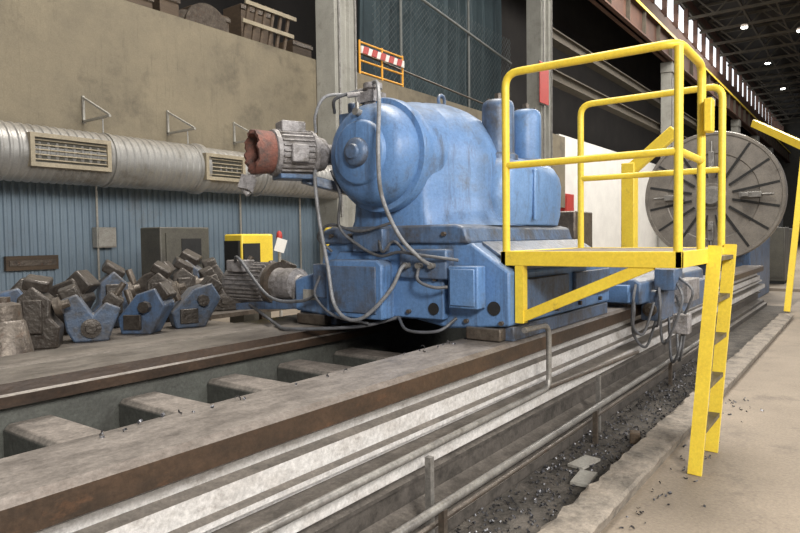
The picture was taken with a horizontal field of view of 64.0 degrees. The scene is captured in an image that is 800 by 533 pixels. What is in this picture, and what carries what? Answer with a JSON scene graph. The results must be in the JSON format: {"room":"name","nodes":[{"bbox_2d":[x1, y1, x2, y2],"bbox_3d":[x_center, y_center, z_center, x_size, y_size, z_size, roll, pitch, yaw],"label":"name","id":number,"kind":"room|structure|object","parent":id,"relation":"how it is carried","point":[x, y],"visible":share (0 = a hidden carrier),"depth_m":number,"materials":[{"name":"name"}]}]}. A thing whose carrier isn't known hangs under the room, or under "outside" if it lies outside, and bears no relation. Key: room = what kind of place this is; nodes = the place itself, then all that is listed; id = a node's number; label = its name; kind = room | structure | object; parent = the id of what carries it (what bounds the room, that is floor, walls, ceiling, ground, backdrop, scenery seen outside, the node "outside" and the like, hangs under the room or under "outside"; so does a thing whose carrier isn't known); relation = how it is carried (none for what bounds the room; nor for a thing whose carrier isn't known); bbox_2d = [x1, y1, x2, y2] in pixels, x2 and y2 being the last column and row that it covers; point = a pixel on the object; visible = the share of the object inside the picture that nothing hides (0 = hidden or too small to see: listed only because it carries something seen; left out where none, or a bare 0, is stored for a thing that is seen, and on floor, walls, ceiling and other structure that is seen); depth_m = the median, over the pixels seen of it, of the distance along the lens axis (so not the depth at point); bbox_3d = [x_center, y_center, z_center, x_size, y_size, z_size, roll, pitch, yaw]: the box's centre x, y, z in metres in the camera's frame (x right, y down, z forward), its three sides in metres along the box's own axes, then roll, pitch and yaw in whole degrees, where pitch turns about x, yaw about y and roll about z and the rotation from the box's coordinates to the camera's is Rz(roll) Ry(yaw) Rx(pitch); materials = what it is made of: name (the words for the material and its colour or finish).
{"room":"factory machine shop","nodes":[
{"label":"factory machine shop","id":0,"kind":"room"},
{"bbox_2d":[0,180,319,309],"bbox_3d":[-0.802,-0.756,19.862,0.190,3.000,29.100,1,3,36],"label":"wall","id":1,"kind":"structure","parent":0,"point":[39,218],"depth_m":13.06,"materials":[{"name":"blue metal"}]},
{"bbox_2d":[4,255,58,270],"bbox_3d":[-6.665,-0.067,11.600,0.110,0.260,0.900,1,3,36],"label":"board","id":2,"kind":"object","parent":1,"relation":"attached to","point":[38,262],"visible":1,"depth_m":11.54,"materials":[{"name":"brown wood"}]},
{"bbox_2d":[92,186,116,280],"bbox_3d":[-5.826,-0.374,12.643,0.200,2.800,0.400,1,3,36],"label":"electrical box","id":3,"kind":"object","parent":1,"relation":"attached to","point":[102,237],"visible":0.9,"depth_m":12.53,"materials":[{"name":"metal"}]},
{"bbox_2d":[239,194,241,233],"bbox_3d":[-3.833,-0.498,15.457,0.046,2.950,0.046,-2,3,-31],"label":"conduit","id":4,"kind":"object","parent":1,"relation":"attached to","point":[240,210],"visible":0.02,"depth_m":15.41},
{"bbox_2d":[299,198,301,268],"bbox_3d":[-2.650,-0.585,17.068,0.046,2.950,0.046,-2,3,-31],"label":"conduit","id":5,"kind":"object","parent":1,"relation":"attached to","point":[299,198],"visible":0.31,"depth_m":17.03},
{"bbox_2d":[0,0,564,207],"bbox_3d":[-2.961,-2.302,16.956,0.900,6.400,36.000,1,3,36],"label":"wall","id":6,"kind":"structure","parent":0,"point":[137,63],"depth_m":13.10,"materials":[{"name":"paint"}]},
{"bbox_2d":[81,96,110,123],"bbox_3d":[-5.599,-2.942,11.780,0.950,0.520,0.040,1,3,36],"label":"wall bracket","id":7,"kind":"object","parent":6,"relation":"attached to","point":[83,99],"visible":1,"depth_m":11.87,"materials":[{"name":"metal"}]},
{"bbox_2d":[0,118,341,198],"bbox_3d":[-6.027,-2.014,10.840,1.040,1.280,14.500,1,3,36],"label":"ventilation duct","id":8,"kind":"object","parent":6,"relation":"attached to","point":[28,152],"visible":0.84,"depth_m":11.61,"materials":[{"name":"metal"}]},
{"bbox_2d":[26,131,111,171],"bbox_3d":[-5.553,-1.907,10.777,0.200,0.540,1.350,1,3,36],"label":"air vent","id":9,"kind":"object","parent":8,"relation":"attached to","point":[45,151],"depth_m":10.68,"materials":[{"name":"metal"}]},
{"bbox_2d":[202,153,245,182],"bbox_3d":[-3.675,-2.044,13.334,0.200,0.540,1.000,1,3,36],"label":"air vent","id":10,"kind":"object","parent":8,"relation":"attached to","point":[218,167],"depth_m":13.25,"materials":[{"name":"beige paint"}]},
{"bbox_2d":[166,110,195,135],"bbox_3d":[-4.534,-3.019,13.229,0.950,0.520,0.040,1,3,36],"label":"wall bracket","id":11,"kind":"object","parent":6,"relation":"attached to","point":[167,111],"visible":1,"depth_m":13.32,"materials":[{"name":"metal"}]},
{"bbox_2d":[233,122,248,144],"bbox_3d":[-3.499,-3.095,14.638,0.950,0.520,0.040,1,3,36],"label":"wall bracket","id":12,"kind":"object","parent":6,"relation":"attached to","point":[235,142],"visible":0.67,"depth_m":14.88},
{"bbox_2d":[358,39,403,86],"bbox_3d":[-0.542,-6.280,20.182,0.135,1.200,2.267,1,3,36],"label":"barrier","id":13,"kind":"object","parent":6,"relation":"on","point":[381,56],"visible":0.92,"depth_m":20.09,"materials":[{"name":"metal"}]},
{"bbox_2d":[179,0,746,163],"bbox_3d":[21.917,-12.085,60.256,0.300,21.500,136.000,1,3,36],"label":"wall","id":14,"kind":"structure","parent":0,"point":[581,21],"depth_m":49.00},
{"bbox_2d":[211,242,799,532],"bbox_3d":[37.019,-0.869,49.762,27.200,0.400,140.000,1,3,36],"label":"floor","id":15,"kind":"structure","parent":0,"point":[752,482],"depth_m":4.40,"materials":[{"name":"concrete"}]},
{"bbox_2d":[0,297,34,356],"bbox_3d":[-3.119,0.832,5.068,0.600,1.180,0.600,1,3,36],"label":"bell casting","id":16,"kind":"object","parent":15,"relation":"on","point":[15,338],"visible":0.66,"depth_m":4.97,"materials":[{"name":"metal"}]},
{"bbox_2d":[35,320,231,351],"bbox_3d":[-3.216,1.028,7.013,1.550,0.620,2.500,1,3,36],"label":"bench","id":17,"kind":"object","parent":15,"relation":"on","point":[116,334],"visible":0.02,"depth_m":6.80,"materials":[{"name":"metal"}]},
{"bbox_2d":[0,277,26,302],"bbox_3d":[-4.001,0.437,6.463,0.647,0.630,0.396,-2,3,-25],"label":"steady rest","id":18,"kind":"object","parent":17,"relation":"on","point":[16,290],"visible":0.3,"depth_m":6.41,"materials":[{"name":"blue paint"}]},
{"bbox_2d":[17,274,70,349],"bbox_3d":[-3.367,0.418,5.996,0.502,0.693,0.341,-2,3,-19],"label":"steady rest","id":19,"kind":"object","parent":17,"relation":"on","point":[39,307],"visible":0.77,"depth_m":5.91,"materials":[{"name":"metal"}]},
{"bbox_2d":[48,270,99,334],"bbox_3d":[-3.656,0.386,6.921,0.699,0.684,0.429,-1,3,-2],"label":"steady rest","id":20,"kind":"object","parent":17,"relation":"on","point":[85,282],"visible":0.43,"depth_m":6.83,"materials":[{"name":"metal"}]},
{"bbox_2d":[58,281,126,342],"bbox_3d":[-3.069,0.450,6.412,0.631,0.584,0.315,-2,3,-25],"label":"steady rest","id":21,"kind":"object","parent":17,"relation":"on","point":[82,324],"visible":0.94,"depth_m":6.30,"materials":[{"name":"blue paint"}]},
{"bbox_2d":[91,259,140,327],"bbox_3d":[-3.294,0.309,7.444,0.541,0.782,0.372,-2,3,-31],"label":"steady rest","id":22,"kind":"object","parent":17,"relation":"on","point":[114,275],"visible":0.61,"depth_m":7.33,"materials":[{"name":"blue paint"}]},
{"bbox_2d":[118,281,176,333],"bbox_3d":[-2.717,0.441,6.874,0.564,0.553,0.346,-1,3,4],"label":"steady rest","id":23,"kind":"object","parent":17,"relation":"on","point":[148,311],"visible":1,"depth_m":6.78,"materials":[{"name":"blue paint"}]},
{"bbox_2d":[146,261,186,321],"bbox_3d":[-2.909,0.301,7.881,0.528,0.748,0.356,-1,3,-14],"label":"steady rest","id":24,"kind":"object","parent":17,"relation":"on","point":[162,272],"visible":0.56,"depth_m":7.79,"materials":[{"name":"metal"}]},
{"bbox_2d":[169,276,222,328],"bbox_3d":[-2.342,0.402,7.383,0.593,0.576,0.363,-2,3,-31],"label":"steady rest","id":25,"kind":"object","parent":17,"relation":"on","point":[196,305],"visible":0.92,"depth_m":7.28,"materials":[{"name":"blue paint"}]},
{"bbox_2d":[140,227,210,320],"bbox_3d":[-3.987,0.229,11.449,0.635,1.850,1.000,1,3,36],"label":"tall cabinet","id":26,"kind":"object","parent":15,"relation":"on","point":[162,244],"visible":0.41,"depth_m":11.10,"materials":[{"name":"metal"}]},
{"bbox_2d":[209,309,286,319],"bbox_3d":[-2.723,0.907,10.091,1.700,0.580,2.950,1,3,36],"label":"bench","id":27,"kind":"object","parent":15,"relation":"on","point":[231,313],"visible":0.03,"depth_m":9.25,"materials":[{"name":"metal"}]},
{"bbox_2d":[125,261,175,297],"bbox_3d":[-3.629,0.295,9.321,0.768,0.736,0.462,-1,3,-8],"label":"steady rest","id":28,"kind":"object","parent":27,"relation":"on","point":[142,281],"visible":0.14,"depth_m":9.19,"materials":[{"name":"metal"}]},
{"bbox_2d":[169,256,203,295],"bbox_3d":[-2.973,0.266,8.889,0.555,0.813,0.388,-2,3,-31],"label":"steady rest","id":29,"kind":"object","parent":27,"relation":"on","point":[182,273],"visible":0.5,"depth_m":8.76,"materials":[{"name":"metal"}]},
{"bbox_2d":[179,249,201,277],"bbox_3d":[-3.216,0.178,9.895,0.648,0.908,0.434,-1,3,-8],"label":"steady rest","id":30,"kind":"object","parent":27,"relation":"on","point":[193,258],"visible":0.21,"depth_m":9.78,"materials":[{"name":"blue paint"}]},
{"bbox_2d":[198,266,240,310],"bbox_3d":[-2.579,0.309,9.435,0.722,0.668,0.360,-2,3,-25],"label":"steady rest","id":31,"kind":"object","parent":27,"relation":"on","point":[226,303],"visible":0.4,"depth_m":9.29,"materials":[{"name":"metal"}]},
{"bbox_2d":[201,255,253,282],"bbox_3d":[-2.804,0.212,10.462,0.837,0.779,0.420,-2,3,-19],"label":"steady rest","id":32,"kind":"object","parent":27,"relation":"on","point":[211,261],"visible":0.21,"depth_m":10.28,"materials":[{"name":"metal"}]},
{"bbox_2d":[224,234,272,322],"bbox_3d":[-2.811,0.256,11.959,0.530,1.720,0.790,1,3,36],"label":"machine","id":33,"kind":"object","parent":15,"relation":"on","point":[258,246],"visible":0.45,"depth_m":11.71,"materials":[{"name":"paint"}]},
{"bbox_2d":[274,231,286,316],"bbox_3d":[-2.314,0.201,12.398,0.268,1.780,0.123,-2,3,-25],"label":"sign","id":34,"kind":"object","parent":15,"relation":"on","point":[280,245],"visible":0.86,"depth_m":12.33,"materials":[{"name":"paint"}]},
{"bbox_2d":[315,0,357,263],"bbox_3d":[-1.669,-5.933,17.179,0.790,13.600,1.300,1,3,36],"label":"column","id":35,"kind":"structure","parent":15,"relation":"on","point":[336,34],"depth_m":16.95,"materials":[{"name":"metal"}]},
{"bbox_2d":[589,0,790,162],"bbox_3d":[27.895,-15.798,56.907,0.690,1.850,130.000,1,3,36],"label":"girder","id":36,"kind":"object","parent":35,"relation":"on","point":[633,16],"visible":0.76,"depth_m":42.78,"materials":[{"name":"metal"}]},
{"bbox_2d":[0,265,766,532],"bbox_3d":[1.944,0.823,8.242,2.770,0.945,18.500,1,3,36],"label":"bed","id":37,"kind":"object","parent":15,"relation":"on","point":[236,465],"visible":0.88,"depth_m":3.60,"materials":[{"name":"metal"}]},
{"bbox_2d":[99,340,455,437],"bbox_3d":[-0.534,0.585,3.244,0.093,0.032,2.984,1,3,36],"label":"swarf","id":38,"kind":"object","parent":37,"relation":"on","point":[327,375],"visible":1,"depth_m":2.74,"materials":[{"name":"metal"}]},
{"bbox_2d":[222,80,608,341],"bbox_3d":[-0.061,-0.520,5.833,3.085,1.999,2.834,1,3,36],"label":"lathe tailstock","id":39,"kind":"object","parent":37,"relation":"on","point":[423,180],"visible":0.98,"depth_m":4.94,"materials":[{"name":"blue paint"}]},
{"bbox_2d":[236,299,296,309],"bbox_3d":[-1.069,0.337,6.144,0.820,0.140,0.600,1,3,36],"label":"shelf","id":40,"kind":"object","parent":39,"relation":"attached to","point":[247,303],"depth_m":5.91,"materials":[{"name":"metal"}]},
{"bbox_2d":[557,126,704,362],"bbox_3d":[2.485,-0.367,8.110,2.801,2.641,3.169,1,3,36],"label":"carriage","id":41,"kind":"object","parent":37,"relation":"on","point":[662,293],"visible":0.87,"depth_m":6.87,"materials":[{"name":"blue paint"}]},
{"bbox_2d":[526,0,552,168],"bbox_3d":[6.079,-6.498,27.726,0.790,13.600,1.300,1,3,36],"label":"column","id":42,"kind":"structure","parent":15,"relation":"on","point":[538,12],"depth_m":27.30,"materials":[{"name":"metal"}]},
{"bbox_2d":[538,60,548,106],"bbox_3d":[6.064,-7.717,26.989,0.060,1.780,0.960,1,3,36],"label":"wall sign","id":43,"kind":"object","parent":42,"relation":"attached to","point":[543,76],"visible":0.82,"depth_m":26.91,"materials":[{"name":"red paint"}]},
{"bbox_2d":[501,39,736,475],"bbox_3d":[1.657,-0.009,4.725,1.283,2.773,1.450,1,3,36],"label":"access platform","id":44,"kind":"object","parent":15,"relation":"on","point":[706,422],"visible":0.99,"depth_m":4.33,"materials":[{"name":"yellow paint"}]},
{"bbox_2d":[449,305,791,532],"bbox_3d":[2.541,1.367,6.279,0.510,0.012,21.000,1,3,36],"label":"trench grime","id":45,"kind":"object","parent":15,"relation":"on","point":[742,334],"visible":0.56,"depth_m":4.83,"materials":[{"name":"gravel"}]},
{"bbox_2d":[247,323,638,532],"bbox_3d":[0.025,1.000,3.203,0.078,1.057,8.101,1,3,36],"label":"pipe","id":46,"kind":"object","parent":45,"relation":"on","point":[305,509],"visible":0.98,"depth_m":3.34,"materials":[{"name":"metal"}]},
{"bbox_2d":[390,340,698,532],"bbox_3d":[0.946,1.311,4.343,0.100,0.311,11.000,1,3,36],"label":"pipe","id":47,"kind":"object","parent":45,"relation":"on","point":[440,508],"visible":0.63,"depth_m":4.07,"materials":[{"name":"metal"}]},
{"bbox_2d":[570,469,597,487],"bbox_3d":[1.257,1.446,4.370,0.120,0.020,0.260,1,3,31],"label":"steel plate","id":48,"kind":"object","parent":45,"relation":"on","point":[583,478],"visible":0.93,"depth_m":4.34,"materials":[{"name":"metal"}]},
{"bbox_2d":[568,455,599,469],"bbox_3d":[1.346,1.431,4.677,0.120,0.020,0.260,2,4,45],"label":"steel plate","id":49,"kind":"object","parent":45,"relation":"on","point":[583,462],"visible":0.93,"depth_m":4.65,"materials":[{"name":"metal"}]},
{"bbox_2d":[456,360,712,532],"bbox_3d":[1.799,1.398,5.275,0.508,0.034,7.521,1,3,36],"label":"swarf","id":50,"kind":"object","parent":45,"relation":"on","point":[693,369],"visible":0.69,"depth_m":4.92,"materials":[{"name":"metal"}]},
{"bbox_2d":[630,430,639,443],"bbox_3d":[1.888,1.372,5.145,0.080,0.090,0.100,0,3,19],"label":"wood block","id":51,"kind":"object","parent":45,"relation":"on","point":[634,434],"visible":0.84,"depth_m":5.10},
{"bbox_2d":[537,313,793,532],"bbox_3d":[1.966,1.356,4.839,0.262,0.172,18.000,1,3,36],"label":"concrete curb","id":52,"kind":"object","parent":15,"relation":"on","point":[601,501],"visible":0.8,"depth_m":4.27,"materials":[{"name":"concrete"}]},
{"bbox_2d":[660,61,673,246],"bbox_3d":[18.974,-7.438,45.279,0.790,13.600,1.300,1,3,36],"label":"column","id":53,"kind":"structure","parent":15,"relation":"on","point":[666,68],"depth_m":44.66,"materials":[{"name":"metal"}]},
{"bbox_2d":[619,397,763,528],"bbox_3d":[1.921,1.376,4.226,0.369,0.031,4.947,1,3,36],"label":"swarf","id":54,"kind":"object","parent":15,"relation":"on","point":[683,446],"visible":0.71,"depth_m":4.11,"materials":[{"name":"metal"}]},
{"bbox_2d":[696,237,769,297],"bbox_3d":[8.643,-0.926,17.168,1.800,3.480,4.050,1,3,36],"label":"headstock","id":55,"kind":"object","parent":15,"relation":"on","point":[760,255],"visible":0.05,"depth_m":16.84,"materials":[{"name":"blue paint"}]},
{"bbox_2d":[645,131,787,256],"bbox_3d":[7.411,-1.665,15.217,3.080,3.080,0.465,1,3,36],"label":"faceplate","id":56,"kind":"object","parent":55,"relation":"attached to","point":[756,199],"visible":0.73,"depth_m":14.96,"materials":[{"name":"metal"}]},
{"bbox_2d":[731,119,740,132],"bbox_3d":[35.535,-8.645,67.823,0.790,13.600,1.300,1,3,36],"label":"column","id":57,"kind":"structure","parent":15,"relation":"on","point":[735,123],"depth_m":67.09,"materials":[{"name":"concrete"}]},
{"bbox_2d":[552,69,686,139],"bbox_3d":[36.097,-11.139,69.761,0.550,0.520,100.000,1,3,36],"label":"steel beam","id":58,"kind":"structure","parent":57,"relation":"attached to","point":[560,80],"depth_m":35.45,"materials":[{"name":"metal"}]},
{"bbox_2d":[751,120,799,311],"bbox_3d":[8.485,-1.258,13.838,1.006,4.266,2.591,0,3,14],"label":"jib","id":59,"kind":"object","parent":15,"relation":"on","point":[780,135],"visible":1,"depth_m":13.03,"materials":[{"name":"paint"}]},
{"bbox_2d":[769,227,788,283],"bbox_3d":[12.181,-0.372,20.821,0.700,1.800,1.230,1,3,36],"label":"tall cabinet","id":60,"kind":"object","parent":15,"relation":"on","point":[779,240],"visible":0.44,"depth_m":20.26,"materials":[{"name":"metal"}]},
{"bbox_2d":[789,229,792,256],"bbox_3d":[16.509,-0.725,27.558,0.700,1.800,1.230,1,3,36],"label":"tall cabinet","id":61,"kind":"object","parent":15,"relation":"on","point":[790,230],"visible":0.09,"depth_m":26.88,"materials":[{"name":"metal"}]},
{"bbox_2d":[552,27,696,130],"bbox_3d":[35.745,-13.343,69.901,0.550,0.520,100.000,1,3,36],"label":"steel beam","id":62,"kind":"structure","parent":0,"point":[560,41],"depth_m":37.76,"materials":[{"name":"metal"}]},
{"bbox_2d":[556,134,782,246],"bbox_3d":[37.259,-5.333,71.702,0.300,6.600,100.000,1,3,36],"label":"wall","id":63,"kind":"structure","parent":0,"point":[602,198],"depth_m":36.84,"materials":[{"name":"paint"}]},
{"bbox_2d":[560,193,573,210],"bbox_3d":[8.334,-3.054,31.843,0.280,1.100,1.200,1,3,36],"label":"wall box","id":64,"kind":"object","parent":63,"relation":"attached to","point":[569,198],"visible":0.43,"depth_m":31.67,"materials":[{"name":"red paint"}]},
{"bbox_2d":[654,1,781,121],"bbox_3d":[36.807,-20.972,71.197,0.300,5.100,100.000,1,3,36],"label":"wall","id":65,"kind":"structure","parent":0,"point":[690,4],"depth_m":64.44,"materials":[{"name":"metal"}]},
{"bbox_2d":[661,0,667,16],"bbox_3d":[19.368,-19.526,46.888,0.380,2.400,0.300,1,3,36],"label":"trim","id":66,"kind":"structure","parent":65,"relation":"attached to","point":[664,11],"depth_m":46.79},
{"bbox_2d":[668,0,672,21],"bbox_3d":[20.238,-19.801,48.346,0.050,1.800,3.100,1,3,36],"label":"window","id":67,"kind":"structure","parent":65,"relation":"in","point":[670,2],"depth_m":48.90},
{"bbox_2d":[673,0,678,28],"bbox_3d":[21.379,-19.672,49.626,0.380,2.400,0.300,1,3,36],"label":"trim","id":68,"kind":"structure","parent":65,"relation":"attached to","point":[676,6],"depth_m":49.53,"materials":[{"name":"metal"}]},
{"bbox_2d":[679,5,683,32],"bbox_3d":[22.249,-19.948,51.083,0.050,1.800,3.100,1,3,36],"label":"window","id":69,"kind":"structure","parent":65,"relation":"in","point":[681,11],"depth_m":51.73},
{"bbox_2d":[683,8,688,38],"bbox_3d":[23.390,-19.819,52.363,0.380,2.400,0.300,1,3,36],"label":"trim","id":70,"kind":"structure","parent":65,"relation":"attached to","point":[686,11],"depth_m":52.24,"materials":[{"name":"metal"}]},
{"bbox_2d":[689,20,692,42],"bbox_3d":[24.260,-20.094,53.821,0.050,1.800,3.100,1,3,36],"label":"window","id":71,"kind":"structure","parent":65,"relation":"in","point":[690,21],"depth_m":54.57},
{"bbox_2d":[692,20,697,48],"bbox_3d":[25.401,-19.965,55.101,0.380,2.400,0.300,1,3,36],"label":"trim","id":72,"kind":"structure","parent":65,"relation":"attached to","point":[695,22],"depth_m":54.97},
{"bbox_2d":[698,28,700,51],"bbox_3d":[26.271,-20.241,56.558,0.050,1.800,3.100,1,3,36],"label":"window","id":73,"kind":"structure","parent":65,"relation":"in","point":[699,35],"depth_m":57.18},
{"bbox_2d":[701,30,705,57],"bbox_3d":[27.412,-20.112,57.838,0.380,2.400,0.300,1,3,36],"label":"trim","id":74,"kind":"structure","parent":65,"relation":"attached to","point":[703,36],"depth_m":57.71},
{"bbox_2d":[706,38,708,59],"bbox_3d":[28.282,-20.387,59.296,0.050,1.800,3.100,1,3,36],"label":"window","id":75,"kind":"structure","parent":65,"relation":"in","point":[707,40],"depth_m":59.99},
{"bbox_2d":[708,39,712,64],"bbox_3d":[29.423,-20.258,60.576,0.380,2.400,0.300,1,3,36],"label":"trim","id":76,"kind":"structure","parent":65,"relation":"attached to","point":[710,60],"depth_m":60.44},
{"bbox_2d":[713,46,715,66],"bbox_3d":[30.293,-20.534,62.033,0.050,1.800,3.100,1,3,36],"label":"window","id":77,"kind":"structure","parent":65,"relation":"in","point":[714,48],"depth_m":62.69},
{"bbox_2d":[715,47,719,72],"bbox_3d":[31.434,-20.405,63.313,0.380,2.400,0.300,1,3,36],"label":"trim","id":78,"kind":"structure","parent":65,"relation":"attached to","point":[717,67],"depth_m":63.16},
{"bbox_2d":[722,56,725,78],"bbox_3d":[33.445,-20.552,66.051,0.380,2.400,0.300,1,3,36],"label":"trim","id":79,"kind":"structure","parent":65,"relation":"attached to","point":[723,57],"depth_m":65.92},
{"bbox_2d":[728,62,731,84],"bbox_3d":[35.456,-20.698,68.788,0.380,2.400,0.300,1,3,36],"label":"trim","id":80,"kind":"structure","parent":65,"relation":"attached to","point":[729,67],"depth_m":68.65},
{"bbox_2d":[733,69,736,90],"bbox_3d":[37.468,-20.845,71.526,0.380,2.400,0.300,1,3,36],"label":"trim","id":81,"kind":"structure","parent":65,"relation":"attached to","point":[735,70],"depth_m":71.39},
{"bbox_2d":[738,75,741,95],"bbox_3d":[39.479,-20.991,74.263,0.380,2.400,0.300,1,3,36],"label":"trim","id":82,"kind":"structure","parent":65,"relation":"attached to","point":[740,76],"depth_m":74.11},
{"bbox_2d":[743,82,746,100],"bbox_3d":[41.490,-21.138,77.001,0.380,2.400,0.300,1,3,36],"label":"trim","id":83,"kind":"structure","parent":65,"relation":"attached to","point":[744,83],"depth_m":76.87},
{"bbox_2d":[687,0,788,19],"bbox_3d":[33.653,-21.007,44.325,25.886,2.400,0.200,1,3,36],"label":"roof truss","id":84,"kind":"object","parent":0,"point":[717,12],"visible":1,"depth_m":50.22,"materials":[{"name":"metal"}]},
{"bbox_2d":[692,0,799,118],"bbox_3d":[34.196,-22.699,49.673,32.300,0.300,138.400,1,3,36],"label":"ceiling","id":85,"kind":"structure","parent":0,"point":[738,20],"depth_m":65.17,"materials":[{"name":"metal"}]},
{"bbox_2d":[698,0,799,33],"bbox_3d":[36.315,-21.201,47.949,25.886,2.400,0.200,1,3,36],"label":"roof truss","id":86,"kind":"object","parent":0,"point":[782,16],"visible":1,"depth_m":53.71,"materials":[{"name":"metal"}]},
{"bbox_2d":[708,2,799,45],"bbox_3d":[38.976,-21.395,51.572,25.886,2.400,0.200,1,3,36],"label":"roof truss","id":87,"kind":"object","parent":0,"point":[759,12],"visible":0.98,"depth_m":56.90,"materials":[{"name":"metal"}]},
{"bbox_2d":[718,17,799,56],"bbox_3d":[41.638,-21.589,55.195,25.886,2.400,0.200,1,3,36],"label":"roof truss","id":88,"kind":"object","parent":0,"point":[770,24],"visible":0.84,"depth_m":60.58,"materials":[{"name":"metal"}]},
{"bbox_2d":[726,31,799,65],"bbox_3d":[44.300,-21.783,58.818,25.886,2.400,0.200,1,3,36],"label":"roof truss","id":89,"kind":"object","parent":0,"point":[773,36],"visible":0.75,"depth_m":64.36,"materials":[{"name":"metal"}]},
{"bbox_2d":[735,44,799,74],"bbox_3d":[46.962,-21.977,62.441,25.886,2.400,0.200,1,3,36],"label":"roof truss","id":90,"kind":"object","parent":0,"point":[792,65],"visible":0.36,"depth_m":68.02,"materials":[{"name":"metal"}]},
{"bbox_2d":[737,0,799,106],"bbox_3d":[46.703,-22.758,63.211,18.150,0.300,99.000,1,3,36],"label":"roof truss","id":91,"kind":"structure","parent":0,"point":[740,3],"depth_m":61.80,"materials":[{"name":"metal"}]},
{"bbox_2d":[741,52,799,82],"bbox_3d":[49.623,-22.171,66.065,25.886,2.400,0.200,1,3,36],"label":"roof truss","id":92,"kind":"object","parent":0,"point":[793,74],"visible":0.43,"depth_m":71.88,"materials":[{"name":"metal"}]},
{"bbox_2d":[747,118,799,241],"bbox_3d":[75.155,-14.785,105.704,32.300,21.500,0.400,1,3,36],"label":"wall","id":93,"kind":"structure","parent":0,"point":[791,170],"depth_m":110.85,"materials":[{"name":"grey paint"}]},
{"bbox_2d":[640,0,783,144],"bbox_3d":[37.092,-19.269,71.079,0.150,0.700,100.000,1,3,36],"label":"trim","id":94,"kind":"structure","parent":93,"relation":"attached to","point":[654,10],"depth_m":55.38,"materials":[{"name":"metal"}]},
{"bbox_2d":[680,2,783,125],"bbox_3d":[37.052,-22.215,70.950,0.150,0.400,100.000,1,3,36],"label":"trim","id":95,"kind":"structure","parent":93,"relation":"attached to","point":[684,5],"depth_m":64.05,"materials":[{"name":"paint"}]},
{"bbox_2d":[747,62,799,89],"bbox_3d":[52.285,-22.365,69.688,25.886,2.400,0.200,1,3,36],"label":"roof truss","id":96,"kind":"object","parent":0,"point":[795,82],"visible":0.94,"depth_m":75.65,"materials":[{"name":"metal"}]},
{"bbox_2d":[752,70,799,95],"bbox_3d":[54.947,-22.559,73.311,25.886,2.400,0.200,1,3,36],"label":"roof truss","id":97,"kind":"object","parent":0,"point":[790,72],"visible":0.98,"depth_m":79.31,"materials":[{"name":"metal"}]},
{"bbox_2d":[757,78,799,101],"bbox_3d":[57.608,-22.753,76.934,25.886,2.400,0.200,1,3,36],"label":"roof truss","id":98,"kind":"object","parent":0,"point":[794,79],"visible":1,"depth_m":83.09,"materials":[{"name":"metal"}]},
{"bbox_2d":[762,85,799,106],"bbox_3d":[60.270,-22.947,80.558,25.886,2.400,0.200,1,3,36],"label":"roof truss","id":99,"kind":"object","parent":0,"point":[796,86],"visible":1,"depth_m":86.71,"materials":[{"name":"metal"}]},
{"bbox_2d":[766,91,799,111],"bbox_3d":[62.932,-23.141,84.181,25.886,2.400,0.200,1,3,36],"label":"roof truss","id":100,"kind":"object","parent":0,"point":[767,96],"visible":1,"depth_m":90.53,"materials":[{"name":"metal"}]},
{"bbox_2d":[770,97,799,116],"bbox_3d":[65.593,-23.335,87.804,25.886,2.400,0.200,1,3,36],"label":"roof truss","id":101,"kind":"object","parent":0,"point":[788,113],"visible":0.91,"depth_m":94.15,"materials":[{"name":"metal"}]},
{"bbox_2d":[774,103,799,120],"bbox_3d":[68.255,-23.529,91.427,25.886,2.400,0.200,1,3,36],"label":"roof truss","id":102,"kind":"object","parent":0,"point":[788,118],"visible":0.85,"depth_m":98.02,"materials":[{"name":"metal"}]},
{"bbox_3d":[24.157,-7.300,58.866,5.100,0.200,136.000,1,3,36],"label":"floor","id":103,"kind":"structure","parent":0,"visible":0},
{"bbox_2d":[126,0,153,8],"bbox_3d":[-6.197,-5.536,14.068,0.900,1.000,1.240,1,3,36],"label":"crate","id":104,"kind":"object","parent":103,"relation":"on","point":[147,3],"visible":0.03,"depth_m":14.14,"materials":[{"name":"brown wood"}]},
{"bbox_2d":[152,0,179,16],"bbox_3d":[-5.629,-5.685,15.009,0.900,1.200,0.540,1,3,36],"label":"crate","id":105,"kind":"object","parent":103,"relation":"on","point":[171,7],"visible":0.13,"depth_m":14.73,"materials":[{"name":"brown wood"}]},
{"bbox_2d":[179,3,228,32],"bbox_3d":[-5.011,-5.783,15.916,0.780,1.300,1.300,1,3,36],"label":"cable reel","id":106,"kind":"object","parent":103,"relation":"on","point":[202,13],"visible":0.26,"depth_m":15.68,"materials":[{"name":"wood"}]},
{"bbox_2d":[179,5,229,28],"bbox_3d":[-5.335,-5.987,17.261,0.900,1.600,1.240,1,3,36],"label":"crate","id":107,"kind":"object","parent":103,"relation":"on","point":[227,19],"visible":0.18,"depth_m":17.37,"materials":[{"name":"brown wood"}]},
{"bbox_2d":[223,3,272,45],"bbox_3d":[-4.436,-6.368,18.815,0.900,2.200,1.240,1,3,36],"label":"crate","id":108,"kind":"object","parent":103,"relation":"on","point":[235,13],"visible":0.2,"depth_m":18.31,"materials":[{"name":"brown wood"}]},
{"bbox_2d":[242,0,295,49],"bbox_3d":[-3.530,-6.087,17.140,0.110,1.731,2.030,1,3,36],"label":"rack","id":109,"kind":"object","parent":103,"relation":"on","point":[246,21],"visible":0.64,"depth_m":17.06,"materials":[{"name":"brown wood"}]},
{"bbox_2d":[278,39,312,57],"bbox_3d":[-3.281,-6.072,19.721,0.900,1.500,0.840,1,3,36],"label":"crate","id":110,"kind":"object","parent":103,"relation":"on","point":[294,46],"visible":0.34,"depth_m":19.38,"materials":[{"name":"brown wood"}]},
{"bbox_2d":[357,0,511,110],"bbox_3d":[1.270,-9.265,23.844,1.305,7.404,12.301,1,3,36],"label":"fence","id":111,"kind":"object","parent":103,"relation":"on","point":[452,49],"visible":0.58,"depth_m":24.51,"materials":[{"name":"metal"}]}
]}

